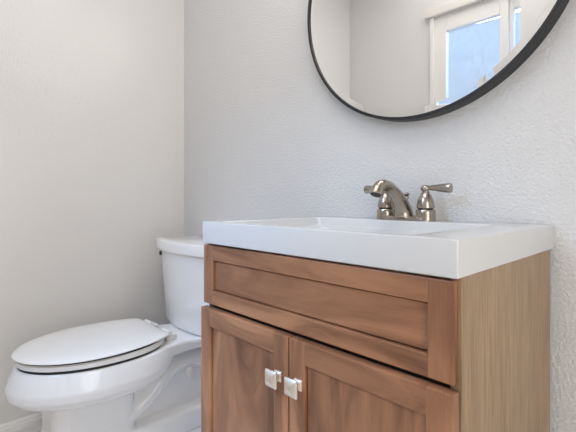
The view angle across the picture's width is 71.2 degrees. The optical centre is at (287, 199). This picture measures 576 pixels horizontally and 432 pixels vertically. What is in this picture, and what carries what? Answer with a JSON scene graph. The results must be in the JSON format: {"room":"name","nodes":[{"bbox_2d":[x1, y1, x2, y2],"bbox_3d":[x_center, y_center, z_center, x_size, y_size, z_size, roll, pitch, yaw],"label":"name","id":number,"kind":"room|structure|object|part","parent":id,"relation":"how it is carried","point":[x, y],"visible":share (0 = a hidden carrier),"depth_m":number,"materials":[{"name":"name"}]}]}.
{"room":"bathroom","nodes":[
{"label":"bathroom","id":0,"kind":"room"},
{"bbox_2d":[0,0,183,424],"bbox_3d":[-1.106,-0.351,1.524,1.526,2.440,0.100,0,0,-44],"label":"wall","id":1,"kind":"structure","parent":0,"point":[92,91],"depth_m":1.69,"materials":[{"name":"white paint"}]},
{"bbox_2d":[0,412,41,431],"bbox_3d":[-1.031,0.852,1.518,1.426,0.034,0.012,0,0,-44],"label":"baseboard","id":2,"kind":"structure","parent":1,"relation":"attached to","point":[35,418],"depth_m":1.53,"materials":[{"name":"white paint"}]},
{"bbox_2d":[12,422,200,431],"bbox_3d":[-0.054,0.899,0.500,1.626,0.060,3.034,0,0,-44],"label":"floor","id":3,"kind":"structure","parent":0,"point":[37,427],"depth_m":1.52,"materials":[{"name":"grey tile"}]},
{"bbox_2d":[4,235,208,431],"bbox_3d":[-0.562,0.519,1.474,0.786,0.700,0.470,0,0,-44],"label":"toilet","id":4,"kind":"object","parent":3,"relation":"on","point":[133,374],"visible":0.86,"depth_m":1.35,"materials":[{"name":"white ceramic"}]},
{"bbox_3d":[-0.663,0.499,1.378,0.455,0.018,0.366,0,0,-44],"label":"seat","id":5,"kind":"part","parent":4,"relation":"part of","materials":[{"name":"white plastic"}]},
{"bbox_3d":[-0.670,0.476,1.370,0.450,0.013,0.372,0,0,-44],"label":"lid","id":6,"kind":"part","parent":4,"relation":"part of","materials":[{"name":"white plastic"}]},
{"bbox_3d":[-0.570,0.692,1.466,0.763,0.354,0.381,0,0,-44],"label":"bowl","id":7,"kind":"part","parent":4,"relation":"part of","materials":[{"name":"white ceramic"}]},
{"bbox_3d":[-0.362,0.192,1.666,0.232,0.046,0.470,0,0,-44],"label":"tank lid","id":8,"kind":"part","parent":4,"relation":"part of","materials":[{"name":"white ceramic"}]},
{"bbox_3d":[-0.359,0.371,1.669,0.207,0.307,0.432,0,0,-44],"label":"tank","id":9,"kind":"part","parent":4,"relation":"part of","materials":[{"name":"white ceramic"}]},
{"bbox_2d":[201,244,549,431],"bbox_3d":[0.162,0.488,0.912,0.497,0.762,0.628,0,0,-44],"label":"vanity cabinet","id":10,"kind":"object","parent":3,"relation":"on","point":[289,343],"visible":0.98,"depth_m":0.70,"materials":[{"name":"laminate"}]},
{"bbox_3d":[-0.098,0.511,0.882,0.011,0.424,0.235,0,0,-44],"label":"panel","id":11,"kind":"part","parent":10,"relation":"part of","materials":[{"name":"brown wood"}]},
{"bbox_3d":[-0.100,0.515,0.881,0.020,0.508,0.307,0,0,-44],"label":"door","id":12,"kind":"part","parent":10,"relation":"part of","materials":[{"name":"brown wood"}]},
{"bbox_3d":[-0.028,0.342,0.772,0.028,0.033,0.033,0,0,-44],"label":"knob","id":13,"kind":"part","parent":10,"relation":"part of","materials":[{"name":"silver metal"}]},
{"bbox_3d":[0.009,0.341,0.732,0.028,0.033,0.033,0,0,-44],"label":"knob","id":14,"kind":"part","parent":10,"relation":"part of","materials":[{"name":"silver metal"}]},
{"bbox_3d":[0.015,0.183,0.774,0.005,0.080,0.554,0,0,-44],"label":"panel","id":15,"kind":"part","parent":10,"relation":"part of","materials":[{"name":"brown wood"}]},
{"bbox_3d":[0.013,0.182,0.772,0.014,0.142,0.622,0,0,-44],"label":"drawer","id":16,"kind":"part","parent":10,"relation":"part of","materials":[{"name":"brown wood"}]},
{"bbox_3d":[0.120,0.511,0.656,0.011,0.424,0.242,0,0,-44],"label":"panel","id":17,"kind":"part","parent":10,"relation":"part of","materials":[{"name":"brown wood"}]},
{"bbox_3d":[0.118,0.515,0.654,0.020,0.508,0.314,0,0,-44],"label":"door","id":18,"kind":"part","parent":10,"relation":"part of","materials":[{"name":"brown wood"}]},
{"bbox_2d":[203,216,553,278],"bbox_3d":[0.183,0.081,0.929,0.486,0.053,0.629,0,0,-44],"label":"vanity sink","id":19,"kind":"object","parent":10,"relation":"on","point":[450,249],"visible":1,"depth_m":0.70,"materials":[{"name":"white ceramic"}]},
{"bbox_2d":[364,179,452,220],"bbox_3d":[0.266,0.003,1.027,0.174,0.104,0.254,0,0,-44],"label":"faucet","id":20,"kind":"object","parent":19,"relation":"on","point":[390,196],"visible":1,"depth_m":1.02,"materials":[{"name":"silver metal"}]},
{"bbox_3d":[0.251,-0.028,1.133,0.026,0.024,0.081,0,0,-44],"label":"lever","id":21,"kind":"part","parent":20,"relation":"part of","materials":[{"name":"silver metal"}]},
{"bbox_3d":[0.270,0.015,1.113,0.050,0.076,0.050,0,0,-44],"label":"handle","id":22,"kind":"part","parent":20,"relation":"part of","materials":[{"name":"silver metal"}]},
{"bbox_3d":[0.266,0.000,1.027,0.165,0.099,0.054,0,0,-44],"label":"spout","id":23,"kind":"part","parent":20,"relation":"part of","materials":[{"name":"silver metal"}]},
{"bbox_3d":[0.311,0.048,1.070,0.050,0.012,0.162,0,0,-44],"label":"plate","id":24,"kind":"part","parent":20,"relation":"part of","materials":[{"name":"silver metal"}]},
{"bbox_3d":[0.351,0.015,1.028,0.050,0.076,0.050,0,0,-44],"label":"handle","id":25,"kind":"part","parent":20,"relation":"part of","materials":[{"name":"silver metal"}]},
{"bbox_3d":[0.371,-0.028,1.008,0.026,0.024,0.081,0,0,-44],"label":"lever","id":26,"kind":"part","parent":20,"relation":"part of","materials":[{"name":"silver metal"}]},
{"bbox_2d":[184,0,575,431],"bbox_3d":[0.497,-0.351,1.028,0.100,2.440,3.034,0,0,-44],"label":"wall","id":27,"kind":"structure","parent":0,"point":[265,137],"depth_m":1.27,"materials":[{"name":"white paint"}]},
{"bbox_2d":[307,0,569,121],"bbox_3d":[0.345,-0.599,1.084,0.040,0.770,0.770,0,0,-44],"label":"round mirror","id":28,"kind":"object","parent":27,"relation":"attached to","point":[391,60],"visible":1,"depth_m":1.06,"materials":[{"name":"black metal"}]}
]}

